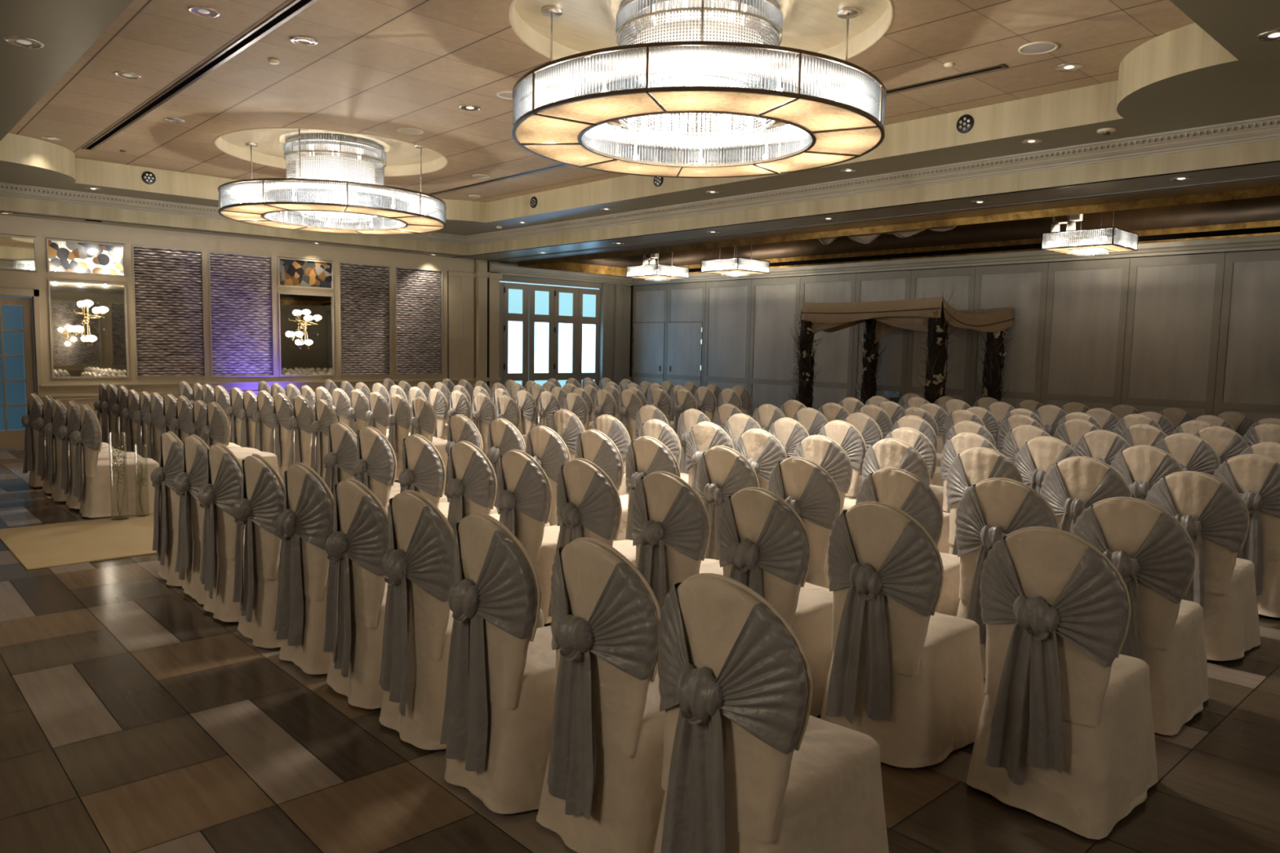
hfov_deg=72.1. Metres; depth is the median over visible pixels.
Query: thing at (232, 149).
trim
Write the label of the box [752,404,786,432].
covered chair
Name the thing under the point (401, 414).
covered chair
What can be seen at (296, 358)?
wall mirror
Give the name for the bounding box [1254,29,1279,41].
recessed light
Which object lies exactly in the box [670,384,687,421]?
covered chair
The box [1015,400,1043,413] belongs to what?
covered chair
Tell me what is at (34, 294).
trim
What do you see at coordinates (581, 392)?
covered chair
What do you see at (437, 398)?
covered chair
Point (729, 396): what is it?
covered chair
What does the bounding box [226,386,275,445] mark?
covered chair
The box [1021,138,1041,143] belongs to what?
recessed light
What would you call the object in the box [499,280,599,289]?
wall
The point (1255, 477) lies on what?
covered chair
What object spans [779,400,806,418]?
covered chair
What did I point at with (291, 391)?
covered chair
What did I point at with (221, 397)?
covered chair
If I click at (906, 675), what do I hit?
covered chair
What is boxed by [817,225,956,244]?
draped fabric
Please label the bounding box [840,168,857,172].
recessed light
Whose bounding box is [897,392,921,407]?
covered chair
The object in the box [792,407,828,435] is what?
covered chair
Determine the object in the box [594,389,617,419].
covered chair
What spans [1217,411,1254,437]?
covered chair
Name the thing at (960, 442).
covered chair
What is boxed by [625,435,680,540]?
covered chair
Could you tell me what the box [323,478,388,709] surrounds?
covered chair
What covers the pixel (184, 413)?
covered chair
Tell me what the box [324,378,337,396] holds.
covered chair
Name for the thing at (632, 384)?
covered chair
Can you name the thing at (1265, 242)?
trim
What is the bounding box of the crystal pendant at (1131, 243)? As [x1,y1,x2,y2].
[1040,210,1138,256]
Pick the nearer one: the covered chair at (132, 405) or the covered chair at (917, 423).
the covered chair at (917, 423)
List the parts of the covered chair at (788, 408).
sash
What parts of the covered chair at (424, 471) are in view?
sash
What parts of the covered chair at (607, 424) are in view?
sash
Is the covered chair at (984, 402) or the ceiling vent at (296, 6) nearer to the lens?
the ceiling vent at (296, 6)
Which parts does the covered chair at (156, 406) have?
sash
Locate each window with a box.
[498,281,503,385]
[503,282,528,387]
[528,284,554,386]
[553,286,578,388]
[577,288,599,388]
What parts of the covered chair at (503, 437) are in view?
sash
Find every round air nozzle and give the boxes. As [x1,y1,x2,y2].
[142,171,155,184]
[529,196,537,208]
[653,176,663,186]
[955,114,973,133]
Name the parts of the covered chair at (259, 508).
sash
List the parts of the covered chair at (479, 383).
sash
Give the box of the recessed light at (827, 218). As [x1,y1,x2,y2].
[821,217,835,220]
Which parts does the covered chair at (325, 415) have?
sash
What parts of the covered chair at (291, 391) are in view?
sash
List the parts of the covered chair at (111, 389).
sash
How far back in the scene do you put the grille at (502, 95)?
8.06 m
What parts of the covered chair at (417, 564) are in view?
sash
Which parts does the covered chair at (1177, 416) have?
sash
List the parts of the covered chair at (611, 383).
sash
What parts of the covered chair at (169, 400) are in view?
sash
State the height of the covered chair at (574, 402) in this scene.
1.004 m
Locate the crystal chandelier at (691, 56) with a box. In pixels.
[511,0,886,177]
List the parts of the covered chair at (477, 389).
sash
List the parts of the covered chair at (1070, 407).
sash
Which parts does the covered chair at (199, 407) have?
sash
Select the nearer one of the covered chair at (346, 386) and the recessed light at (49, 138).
the recessed light at (49, 138)
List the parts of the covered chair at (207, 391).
sash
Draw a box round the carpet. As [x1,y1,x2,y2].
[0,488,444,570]
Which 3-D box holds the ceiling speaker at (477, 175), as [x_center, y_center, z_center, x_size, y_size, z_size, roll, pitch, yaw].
[-2.171,-3.417,12.013,0.240,0.011,0.240,-4,7,-43]
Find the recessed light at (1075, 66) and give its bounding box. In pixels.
[1054,62,1083,71]
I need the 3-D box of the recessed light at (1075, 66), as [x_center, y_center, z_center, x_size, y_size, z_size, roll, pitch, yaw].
[3.419,-2.860,7.012,0.206,0.009,0.206,-4,7,-43]
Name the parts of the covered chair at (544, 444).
sash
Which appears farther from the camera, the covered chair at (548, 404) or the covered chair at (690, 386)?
the covered chair at (690, 386)
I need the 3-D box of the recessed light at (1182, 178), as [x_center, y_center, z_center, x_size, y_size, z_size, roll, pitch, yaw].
[4.974,-2.275,8.086,0.186,0.009,0.186,-4,7,-43]
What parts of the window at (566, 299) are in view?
pane, pane, pane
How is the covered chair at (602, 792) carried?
on the floor
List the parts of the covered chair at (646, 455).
sash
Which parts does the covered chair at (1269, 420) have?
sash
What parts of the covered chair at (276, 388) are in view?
sash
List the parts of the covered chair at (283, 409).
sash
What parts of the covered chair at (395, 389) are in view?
sash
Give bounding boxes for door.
[0,296,35,450]
[632,322,664,385]
[666,321,702,387]
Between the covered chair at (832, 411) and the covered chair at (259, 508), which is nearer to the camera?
the covered chair at (259, 508)
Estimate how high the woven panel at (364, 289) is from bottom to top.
1.940 m
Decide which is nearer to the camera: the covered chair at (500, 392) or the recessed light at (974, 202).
the recessed light at (974, 202)
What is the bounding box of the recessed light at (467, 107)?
[459,104,480,111]
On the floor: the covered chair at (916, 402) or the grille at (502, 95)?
the covered chair at (916, 402)
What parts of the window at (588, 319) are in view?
pane, pane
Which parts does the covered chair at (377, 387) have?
sash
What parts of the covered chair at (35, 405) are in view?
sash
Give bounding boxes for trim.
[0,115,1279,245]
[0,138,1279,255]
[0,214,474,384]
[0,287,45,438]
[2,160,1279,257]
[40,378,476,426]
[213,127,448,176]
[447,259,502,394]
[486,174,1279,261]
[487,261,488,386]
[488,234,1279,285]
[493,176,1279,260]
[499,262,632,386]
[508,0,893,81]
[629,285,632,377]
[635,226,1279,275]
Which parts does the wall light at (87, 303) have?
globe, arm, wall plate, stem, globe, cross arm, arm, globe, arm, globe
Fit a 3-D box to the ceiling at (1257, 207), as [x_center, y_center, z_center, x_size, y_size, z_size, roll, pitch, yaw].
[4.249,-2.952,12.596,3.180,0.680,16.170,-4,7,-43]
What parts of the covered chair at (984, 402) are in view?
sash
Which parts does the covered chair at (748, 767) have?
sash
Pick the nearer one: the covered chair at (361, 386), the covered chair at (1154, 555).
the covered chair at (1154, 555)
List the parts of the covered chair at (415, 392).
sash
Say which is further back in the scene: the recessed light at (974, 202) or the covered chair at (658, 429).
the recessed light at (974, 202)
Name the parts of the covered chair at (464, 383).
sash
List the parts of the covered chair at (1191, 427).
sash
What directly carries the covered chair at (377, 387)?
on the floor
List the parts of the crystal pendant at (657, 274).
shade panel, frame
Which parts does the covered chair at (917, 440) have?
sash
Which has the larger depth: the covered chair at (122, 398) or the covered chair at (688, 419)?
the covered chair at (122, 398)
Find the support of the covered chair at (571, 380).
on the floor
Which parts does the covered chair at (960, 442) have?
sash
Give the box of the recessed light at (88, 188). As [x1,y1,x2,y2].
[84,186,101,190]
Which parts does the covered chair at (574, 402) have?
sash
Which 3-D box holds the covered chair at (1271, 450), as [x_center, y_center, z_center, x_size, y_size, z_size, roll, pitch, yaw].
[4.824,0.598,6.704,0.738,0.992,0.499,-4,7,-44]
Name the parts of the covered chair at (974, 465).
sash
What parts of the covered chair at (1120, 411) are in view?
sash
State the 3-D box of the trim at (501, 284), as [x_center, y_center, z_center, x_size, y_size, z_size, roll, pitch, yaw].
[-3.028,-1.471,17.632,0.680,2.850,0.065,-4,7,-43]
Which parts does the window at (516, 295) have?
pane, pane, pane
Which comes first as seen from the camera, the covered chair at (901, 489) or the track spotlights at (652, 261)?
the covered chair at (901, 489)
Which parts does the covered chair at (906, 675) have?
sash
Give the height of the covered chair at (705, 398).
0.999 m
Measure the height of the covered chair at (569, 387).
0.995 m
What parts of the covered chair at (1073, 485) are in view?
sash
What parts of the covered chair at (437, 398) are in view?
sash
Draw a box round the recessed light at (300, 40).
[289,35,317,45]
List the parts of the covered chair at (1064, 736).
sash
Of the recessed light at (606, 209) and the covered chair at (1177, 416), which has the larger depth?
the recessed light at (606, 209)
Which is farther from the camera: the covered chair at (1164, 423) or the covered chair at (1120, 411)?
the covered chair at (1120, 411)
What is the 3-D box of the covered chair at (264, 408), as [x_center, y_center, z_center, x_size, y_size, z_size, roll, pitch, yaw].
[-4.246,0.068,10.530,0.750,1.018,0.488,-4,7,-44]
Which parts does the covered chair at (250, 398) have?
sash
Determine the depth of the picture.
14.64 m
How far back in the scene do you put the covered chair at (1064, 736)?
3.01 m
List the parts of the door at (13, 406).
pane, pane, pane, pane, pane, pane, pane, pane, pane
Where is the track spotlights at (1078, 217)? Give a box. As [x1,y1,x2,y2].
[1050,213,1083,231]
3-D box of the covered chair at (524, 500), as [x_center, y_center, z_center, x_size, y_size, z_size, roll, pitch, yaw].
[-0.542,0.619,5.336,0.744,0.996,0.542,-3,7,-41]
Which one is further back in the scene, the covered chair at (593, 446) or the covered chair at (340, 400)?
the covered chair at (340, 400)
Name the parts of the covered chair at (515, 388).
sash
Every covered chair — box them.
[21,392,46,487]
[35,394,113,493]
[44,399,124,501]
[57,400,142,509]
[71,404,160,518]
[93,382,109,442]
[101,383,119,448]
[111,385,128,451]
[121,389,142,453]
[133,391,152,457]
[143,391,163,463]
[150,431,183,586]
[158,393,177,435]
[169,395,241,448]
[173,434,209,604]
[176,381,192,400]
[186,400,259,452]
[189,382,202,405]
[198,443,244,622]
[200,401,279,474]
[201,383,231,425]
[213,385,231,441]
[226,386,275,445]
[232,453,284,648]
[239,390,294,448]
[252,390,294,453]
[257,380,271,395]
[269,392,294,482]
[271,382,284,399]
[274,462,386,674]
[284,383,300,431]
[288,395,315,466]
[300,385,315,435]
[310,399,337,481]
[312,386,332,413]
[323,422,400,497]
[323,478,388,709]
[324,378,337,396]
[332,387,350,426]
[340,380,354,399]
[346,388,388,435]
[352,426,447,514]
[355,382,370,399]
[365,391,410,439]
[372,382,389,428]
[378,489,544,750]
[382,377,395,394]
[386,394,444,479]
[387,384,408,429]
[397,380,411,400]
[398,434,497,519]
[408,386,447,432]
[409,396,448,473]
[417,382,431,400]
[428,388,448,439]
[433,382,471,423]
[440,512,555,813]
[441,378,454,392]
[444,413,483,502]
[445,440,550,530]
[448,390,471,419]
[452,384,471,420]
[457,378,473,415]
[471,386,491,422]
[471,392,496,456]
[474,380,491,399]
[486,417,525,512]
[491,382,508,400]
[492,387,535,426]
[495,395,527,444]
[496,448,559,624]
[504,379,515,394]
[509,382,526,400]
[515,390,537,435]
[524,380,536,393]
[525,425,570,525]
[529,383,546,425]
[536,537,665,852]
[537,391,560,427]
[542,381,556,391]
[546,377,561,387]
[548,457,635,617]
[550,386,590,422]
[550,408,585,460]
[562,382,576,394]
[564,392,588,431]
[565,377,581,387]
[572,387,593,430]
[574,429,628,541]
[582,377,595,387]
[582,380,599,391]
[582,384,597,422]
[591,414,631,495]
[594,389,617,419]
[599,377,611,390]
[603,385,620,420]
[604,381,622,392]
[618,378,632,391]
[618,389,642,462]
[625,382,644,394]
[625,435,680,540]
[627,386,646,406]
[631,471,723,609]
[635,404,669,439]
[638,418,688,483]
[639,381,651,404]
[647,382,671,421]
[648,387,673,429]
[653,573,888,852]
[660,381,674,396]
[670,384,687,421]
[672,388,697,435]
[677,408,711,474]
[682,381,697,396]
[685,421,734,491]
[694,386,716,422]
[696,445,759,559]
[706,383,722,417]
[713,403,742,429]
[718,388,742,410]
[718,487,833,716]
[723,413,761,449]
[731,385,753,417]
[735,428,787,489]
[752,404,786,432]
[767,457,841,589]
[768,417,809,457]
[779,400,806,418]
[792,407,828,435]
[792,435,856,513]
[817,402,849,422]
[817,420,866,499]
[820,501,985,769]
[839,397,864,414]
[843,413,882,475]
[855,467,959,616]
[856,404,892,439]
[862,438,950,553]
[865,395,888,405]
[877,400,903,426]
[885,426,943,511]
[891,415,943,486]
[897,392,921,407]
[897,407,942,466]
[902,396,929,409]
[919,403,948,453]
[933,395,955,407]
[940,432,997,513]
[942,399,970,414]
[942,409,986,447]
[944,421,996,448]
[946,447,1024,555]
[955,477,1059,678]
[966,406,999,451]
[966,526,1158,839]
[973,396,998,408]
[986,401,1015,448]
[997,414,1044,453]
[1000,408,1044,431]
[1001,425,1051,464]
[1014,435,1078,493]
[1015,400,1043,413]
[1034,404,1067,437]
[1040,456,1132,533]
[1053,419,1099,448]
[1055,412,1102,430]
[1060,402,1089,413]
[1071,496,1208,735]
[1073,430,1130,466]
[1084,408,1119,431]
[1108,404,1140,420]
[1110,444,1182,500]
[1112,413,1162,435]
[1120,424,1167,447]
[1140,411,1174,435]
[1144,471,1260,661]
[1155,433,1220,475]
[1159,407,1194,430]
[1172,420,1213,435]
[1192,414,1234,431]
[1193,426,1248,464]
[1213,453,1279,617]
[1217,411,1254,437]
[1238,442,1279,462]
[1243,423,1279,446]
[1245,417,1279,433]
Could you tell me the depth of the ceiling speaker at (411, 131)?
9.50 m
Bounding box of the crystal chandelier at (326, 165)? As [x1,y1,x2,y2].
[217,128,445,235]
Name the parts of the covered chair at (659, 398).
sash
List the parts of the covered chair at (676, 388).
sash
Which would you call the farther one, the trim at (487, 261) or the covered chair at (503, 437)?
the trim at (487, 261)
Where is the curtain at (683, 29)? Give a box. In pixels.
[617,10,778,150]
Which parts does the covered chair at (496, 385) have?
sash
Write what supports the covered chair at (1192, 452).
on the floor
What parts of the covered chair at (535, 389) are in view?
sash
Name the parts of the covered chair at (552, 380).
sash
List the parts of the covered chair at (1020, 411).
sash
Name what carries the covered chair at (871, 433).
on the floor
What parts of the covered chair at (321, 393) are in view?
sash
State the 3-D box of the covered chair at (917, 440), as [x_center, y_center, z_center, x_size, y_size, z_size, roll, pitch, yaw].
[2.338,0.489,7.378,0.738,0.994,0.499,-4,7,-44]
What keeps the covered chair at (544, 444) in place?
on the floor
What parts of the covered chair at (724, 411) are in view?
sash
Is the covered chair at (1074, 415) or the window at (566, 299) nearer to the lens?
the covered chair at (1074, 415)
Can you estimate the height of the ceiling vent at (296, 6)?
0.011 m
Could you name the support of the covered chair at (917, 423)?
on the floor
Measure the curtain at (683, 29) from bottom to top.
0.718 m
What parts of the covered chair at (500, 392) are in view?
sash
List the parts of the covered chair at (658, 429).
sash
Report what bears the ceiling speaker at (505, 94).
attached to the ceiling at (380, 68)
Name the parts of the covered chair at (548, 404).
sash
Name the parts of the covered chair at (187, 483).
sash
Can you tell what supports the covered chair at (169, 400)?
on the floor
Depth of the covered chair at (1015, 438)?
7.70 m
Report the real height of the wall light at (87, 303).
0.668 m
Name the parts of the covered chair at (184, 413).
sash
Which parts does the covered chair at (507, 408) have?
sash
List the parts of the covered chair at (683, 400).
sash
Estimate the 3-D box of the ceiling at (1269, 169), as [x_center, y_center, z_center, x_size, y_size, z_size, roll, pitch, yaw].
[0.032,-2.452,8.959,14.895,0.001,16.660,-4,7,-43]
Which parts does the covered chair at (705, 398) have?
sash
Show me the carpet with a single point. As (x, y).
(71, 543)
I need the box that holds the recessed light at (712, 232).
[706,231,719,233]
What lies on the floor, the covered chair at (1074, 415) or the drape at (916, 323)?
the covered chair at (1074, 415)
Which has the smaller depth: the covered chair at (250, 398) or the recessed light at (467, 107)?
the recessed light at (467, 107)
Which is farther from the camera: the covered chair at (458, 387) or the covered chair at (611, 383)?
the covered chair at (611, 383)
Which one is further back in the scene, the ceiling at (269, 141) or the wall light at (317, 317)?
the wall light at (317, 317)
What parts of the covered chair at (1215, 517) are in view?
sash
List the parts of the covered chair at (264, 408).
sash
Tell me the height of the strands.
0.718 m
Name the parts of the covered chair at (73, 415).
sash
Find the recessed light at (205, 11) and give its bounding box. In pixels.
[186,5,219,17]
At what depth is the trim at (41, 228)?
13.90 m
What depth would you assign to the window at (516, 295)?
18.04 m
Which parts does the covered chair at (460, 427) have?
sash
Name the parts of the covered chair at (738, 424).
sash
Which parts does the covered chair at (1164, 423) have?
sash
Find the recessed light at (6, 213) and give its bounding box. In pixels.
[0,212,13,214]
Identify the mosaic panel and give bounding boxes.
[48,240,124,275]
[279,258,332,288]
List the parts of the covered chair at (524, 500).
sash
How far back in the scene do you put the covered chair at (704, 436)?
7.13 m
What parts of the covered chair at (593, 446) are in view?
sash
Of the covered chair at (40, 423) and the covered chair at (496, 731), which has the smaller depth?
the covered chair at (496, 731)
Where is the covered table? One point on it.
(896, 400)
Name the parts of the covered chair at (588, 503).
sash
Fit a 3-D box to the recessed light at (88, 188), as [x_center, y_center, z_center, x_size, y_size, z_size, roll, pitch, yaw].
[-7.282,-3.166,11.719,0.186,0.009,0.186,-4,7,-43]
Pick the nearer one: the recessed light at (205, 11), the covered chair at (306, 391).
the recessed light at (205, 11)
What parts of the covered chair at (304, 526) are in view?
sash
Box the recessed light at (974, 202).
[970,200,988,204]
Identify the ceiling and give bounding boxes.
[0,0,1279,235]
[0,160,1279,263]
[8,0,1195,202]
[220,128,442,165]
[518,186,1279,276]
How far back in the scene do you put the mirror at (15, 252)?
12.19 m
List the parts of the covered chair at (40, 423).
sash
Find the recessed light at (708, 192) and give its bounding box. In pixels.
[705,191,719,193]
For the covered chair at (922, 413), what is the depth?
9.46 m
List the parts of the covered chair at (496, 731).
sash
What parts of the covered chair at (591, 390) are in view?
sash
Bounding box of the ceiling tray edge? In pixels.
[0,22,1238,222]
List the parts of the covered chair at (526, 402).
sash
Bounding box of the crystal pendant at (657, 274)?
[626,252,688,282]
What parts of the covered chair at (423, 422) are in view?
sash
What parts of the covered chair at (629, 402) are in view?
sash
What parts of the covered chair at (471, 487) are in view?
sash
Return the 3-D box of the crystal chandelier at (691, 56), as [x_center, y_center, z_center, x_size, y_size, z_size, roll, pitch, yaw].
[0.415,-2.520,6.347,2.644,0.940,2.644,-4,7,-43]
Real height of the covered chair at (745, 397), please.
0.996 m
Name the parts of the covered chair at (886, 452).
sash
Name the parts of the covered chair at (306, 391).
sash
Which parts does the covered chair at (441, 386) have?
sash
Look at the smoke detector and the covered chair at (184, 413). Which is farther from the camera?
the covered chair at (184, 413)
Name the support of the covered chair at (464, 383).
on the floor
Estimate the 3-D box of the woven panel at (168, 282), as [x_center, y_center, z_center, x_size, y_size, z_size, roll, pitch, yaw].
[-7.248,-1.749,13.557,0.930,1.940,0.024,-4,7,-43]
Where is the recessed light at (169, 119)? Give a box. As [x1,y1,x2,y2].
[164,117,185,123]
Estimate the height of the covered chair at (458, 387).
0.994 m
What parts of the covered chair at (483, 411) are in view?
sash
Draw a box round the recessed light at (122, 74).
[113,71,141,79]
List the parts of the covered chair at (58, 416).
sash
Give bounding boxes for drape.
[811,315,928,333]
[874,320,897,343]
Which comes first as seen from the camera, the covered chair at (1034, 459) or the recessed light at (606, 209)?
the covered chair at (1034, 459)
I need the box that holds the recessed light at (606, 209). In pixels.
[600,208,612,210]
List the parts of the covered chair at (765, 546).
sash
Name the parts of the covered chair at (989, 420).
sash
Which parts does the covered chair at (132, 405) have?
sash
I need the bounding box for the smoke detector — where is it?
[1097,127,1115,135]
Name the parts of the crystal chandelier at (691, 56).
crystal panel, rod, shade panel, shade panel, crystal panel, shade panel, bulb, crystal panel, shade panel, bulb, bulb, drum frame, bulb, rod, shade panel, crystal panel, shade panel, crystal panel, bulb, bulb, crystal panel, shade panel, shade panel, crystal panel, shade panel, rod, crystal panel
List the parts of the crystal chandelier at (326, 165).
crystal panel, crystal panel, shade panel, rod, shade panel, crystal panel, shade panel, bulb, rod, crystal panel, shade panel, shade panel, crystal panel, ring frame, drum frame, shade panel, crystal panel, crystal panel, shade panel, shade panel, shade panel, rod, crystal panel, crystal panel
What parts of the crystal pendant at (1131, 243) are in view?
crystal panel, crystal panel, shade panel, frame, crystal panel, crystal panel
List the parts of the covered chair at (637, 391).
sash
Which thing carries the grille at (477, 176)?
attached to the ceiling speaker at (477, 175)
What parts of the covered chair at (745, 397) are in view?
sash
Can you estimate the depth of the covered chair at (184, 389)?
12.14 m
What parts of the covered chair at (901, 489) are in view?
sash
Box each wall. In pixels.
[0,233,475,378]
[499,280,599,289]
[631,248,1279,422]
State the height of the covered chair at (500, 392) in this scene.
0.989 m
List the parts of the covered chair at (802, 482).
sash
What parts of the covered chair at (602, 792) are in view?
sash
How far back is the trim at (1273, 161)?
10.17 m
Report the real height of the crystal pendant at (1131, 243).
0.946 m
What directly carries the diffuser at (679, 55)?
attached to the crystal chandelier at (691, 56)
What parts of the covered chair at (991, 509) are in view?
sash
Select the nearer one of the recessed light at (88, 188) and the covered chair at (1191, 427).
the covered chair at (1191, 427)
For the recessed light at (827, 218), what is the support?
in the ceiling at (1269, 169)
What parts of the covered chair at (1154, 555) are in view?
sash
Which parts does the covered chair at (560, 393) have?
sash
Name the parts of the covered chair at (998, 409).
sash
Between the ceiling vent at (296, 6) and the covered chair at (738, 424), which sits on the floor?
the covered chair at (738, 424)
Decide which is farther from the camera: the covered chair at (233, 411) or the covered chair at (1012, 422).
the covered chair at (233, 411)
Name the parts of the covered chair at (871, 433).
sash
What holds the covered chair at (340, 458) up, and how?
on the floor
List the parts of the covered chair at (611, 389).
sash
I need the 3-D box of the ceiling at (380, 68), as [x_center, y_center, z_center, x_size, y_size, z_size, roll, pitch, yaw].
[-1.652,-3.098,8.541,6.580,0.001,11.700,-4,7,-43]
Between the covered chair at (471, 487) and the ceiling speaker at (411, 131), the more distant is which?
the ceiling speaker at (411, 131)
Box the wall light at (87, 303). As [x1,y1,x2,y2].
[72,299,108,346]
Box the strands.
[285,151,384,223]
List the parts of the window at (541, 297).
pane, pane, pane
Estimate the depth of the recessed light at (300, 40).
6.72 m
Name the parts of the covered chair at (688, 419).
sash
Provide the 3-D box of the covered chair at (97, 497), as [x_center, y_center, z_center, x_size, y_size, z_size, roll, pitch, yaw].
[-4.761,0.288,8.045,0.742,1.007,0.486,-3,7,-41]
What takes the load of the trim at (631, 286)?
attached to the wall at (1175, 302)
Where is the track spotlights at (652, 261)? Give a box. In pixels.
[642,253,658,264]
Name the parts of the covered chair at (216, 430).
sash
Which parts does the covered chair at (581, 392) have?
sash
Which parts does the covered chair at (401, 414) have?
sash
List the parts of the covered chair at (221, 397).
sash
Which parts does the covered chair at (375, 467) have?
sash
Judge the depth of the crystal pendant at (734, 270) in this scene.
15.78 m
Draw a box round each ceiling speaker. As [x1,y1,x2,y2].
[396,127,423,134]
[469,195,480,197]
[471,173,489,177]
[496,90,512,99]
[1017,40,1058,54]
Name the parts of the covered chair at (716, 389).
sash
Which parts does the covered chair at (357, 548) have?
sash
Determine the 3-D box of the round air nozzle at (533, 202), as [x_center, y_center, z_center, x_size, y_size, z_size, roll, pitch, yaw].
[-1.612,-3.394,13.312,0.021,0.170,0.170,-4,7,-43]
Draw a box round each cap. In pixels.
[267,58,279,64]
[943,62,954,67]
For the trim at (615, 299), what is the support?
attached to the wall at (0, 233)
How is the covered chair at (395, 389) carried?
on the floor
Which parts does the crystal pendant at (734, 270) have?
shade panel, frame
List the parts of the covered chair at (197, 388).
sash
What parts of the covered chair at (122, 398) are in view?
sash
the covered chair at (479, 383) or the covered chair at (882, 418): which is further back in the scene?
the covered chair at (479, 383)
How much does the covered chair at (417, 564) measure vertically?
1.012 m
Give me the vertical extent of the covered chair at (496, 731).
1.013 m
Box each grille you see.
[399,128,421,133]
[473,175,488,177]
[498,92,512,97]
[1021,43,1055,53]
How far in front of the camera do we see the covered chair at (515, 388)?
13.78 m
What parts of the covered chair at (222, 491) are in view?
sash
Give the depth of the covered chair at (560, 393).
13.07 m
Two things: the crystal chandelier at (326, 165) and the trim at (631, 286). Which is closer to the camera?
the crystal chandelier at (326, 165)
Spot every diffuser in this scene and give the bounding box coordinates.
[221,180,442,216]
[295,155,374,184]
[518,46,879,148]
[634,18,763,88]
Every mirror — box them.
[0,235,35,270]
[49,281,127,377]
[280,293,333,375]
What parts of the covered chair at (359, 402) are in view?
sash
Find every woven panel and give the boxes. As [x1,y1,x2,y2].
[133,246,204,376]
[209,252,272,375]
[340,262,389,374]
[396,267,440,373]
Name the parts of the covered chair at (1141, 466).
sash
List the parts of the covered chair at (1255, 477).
sash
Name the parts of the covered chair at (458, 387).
sash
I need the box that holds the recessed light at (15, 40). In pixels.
[3,35,44,48]
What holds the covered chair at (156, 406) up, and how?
on the floor
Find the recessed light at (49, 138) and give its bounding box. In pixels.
[40,136,62,141]
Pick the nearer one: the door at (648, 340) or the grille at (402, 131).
the grille at (402, 131)
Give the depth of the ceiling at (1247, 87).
6.89 m
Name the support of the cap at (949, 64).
attached to the ceiling at (380, 68)
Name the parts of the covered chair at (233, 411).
sash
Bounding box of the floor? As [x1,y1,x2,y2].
[0,448,1279,852]
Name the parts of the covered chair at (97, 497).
sash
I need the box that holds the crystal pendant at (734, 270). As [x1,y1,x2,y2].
[701,244,769,277]
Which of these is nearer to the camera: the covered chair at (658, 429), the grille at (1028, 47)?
the grille at (1028, 47)
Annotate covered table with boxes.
[889,396,926,404]
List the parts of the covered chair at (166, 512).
sash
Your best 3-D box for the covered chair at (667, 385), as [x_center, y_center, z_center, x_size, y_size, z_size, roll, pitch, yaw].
[0.643,-0.326,15.948,0.747,1.010,0.492,-4,7,-44]
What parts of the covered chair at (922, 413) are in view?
sash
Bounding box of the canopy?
[787,286,1016,408]
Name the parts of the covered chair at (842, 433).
sash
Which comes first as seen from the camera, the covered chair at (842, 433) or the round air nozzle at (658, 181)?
the covered chair at (842, 433)
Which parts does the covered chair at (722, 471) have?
sash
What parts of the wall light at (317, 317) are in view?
globe, wall plate, stem, globe, globe, globe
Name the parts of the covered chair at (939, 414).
sash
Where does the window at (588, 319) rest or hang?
in the wall at (500, 281)
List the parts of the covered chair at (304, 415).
sash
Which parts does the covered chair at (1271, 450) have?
sash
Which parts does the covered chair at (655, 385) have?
sash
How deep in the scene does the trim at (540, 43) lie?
6.71 m
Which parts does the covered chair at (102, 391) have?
sash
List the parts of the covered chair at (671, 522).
sash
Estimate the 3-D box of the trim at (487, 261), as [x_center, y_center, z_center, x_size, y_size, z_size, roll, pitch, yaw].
[-3.074,-1.650,17.492,0.070,3.250,0.120,-4,7,-43]
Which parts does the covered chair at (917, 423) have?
sash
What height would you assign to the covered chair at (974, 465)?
1.015 m
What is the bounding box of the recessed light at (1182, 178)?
[1169,176,1193,181]
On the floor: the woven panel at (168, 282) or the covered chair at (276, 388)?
the covered chair at (276, 388)
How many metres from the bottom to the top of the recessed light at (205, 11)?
0.009 m
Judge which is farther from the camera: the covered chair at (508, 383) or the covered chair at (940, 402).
the covered chair at (508, 383)
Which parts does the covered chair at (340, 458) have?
sash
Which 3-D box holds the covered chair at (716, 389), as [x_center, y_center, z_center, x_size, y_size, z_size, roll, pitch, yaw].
[1.412,-0.248,15.288,0.735,1.004,0.466,-4,7,-43]
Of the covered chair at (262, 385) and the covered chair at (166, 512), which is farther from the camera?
the covered chair at (262, 385)
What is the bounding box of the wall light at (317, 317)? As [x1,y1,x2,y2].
[294,309,321,349]
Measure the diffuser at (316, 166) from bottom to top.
0.240 m
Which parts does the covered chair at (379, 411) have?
sash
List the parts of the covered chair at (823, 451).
sash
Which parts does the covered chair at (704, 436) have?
sash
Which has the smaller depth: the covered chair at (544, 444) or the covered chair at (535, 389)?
the covered chair at (544, 444)
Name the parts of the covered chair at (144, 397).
sash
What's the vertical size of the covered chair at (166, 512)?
0.994 m
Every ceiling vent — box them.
[81,0,318,150]
[84,219,102,222]
[428,63,1008,195]

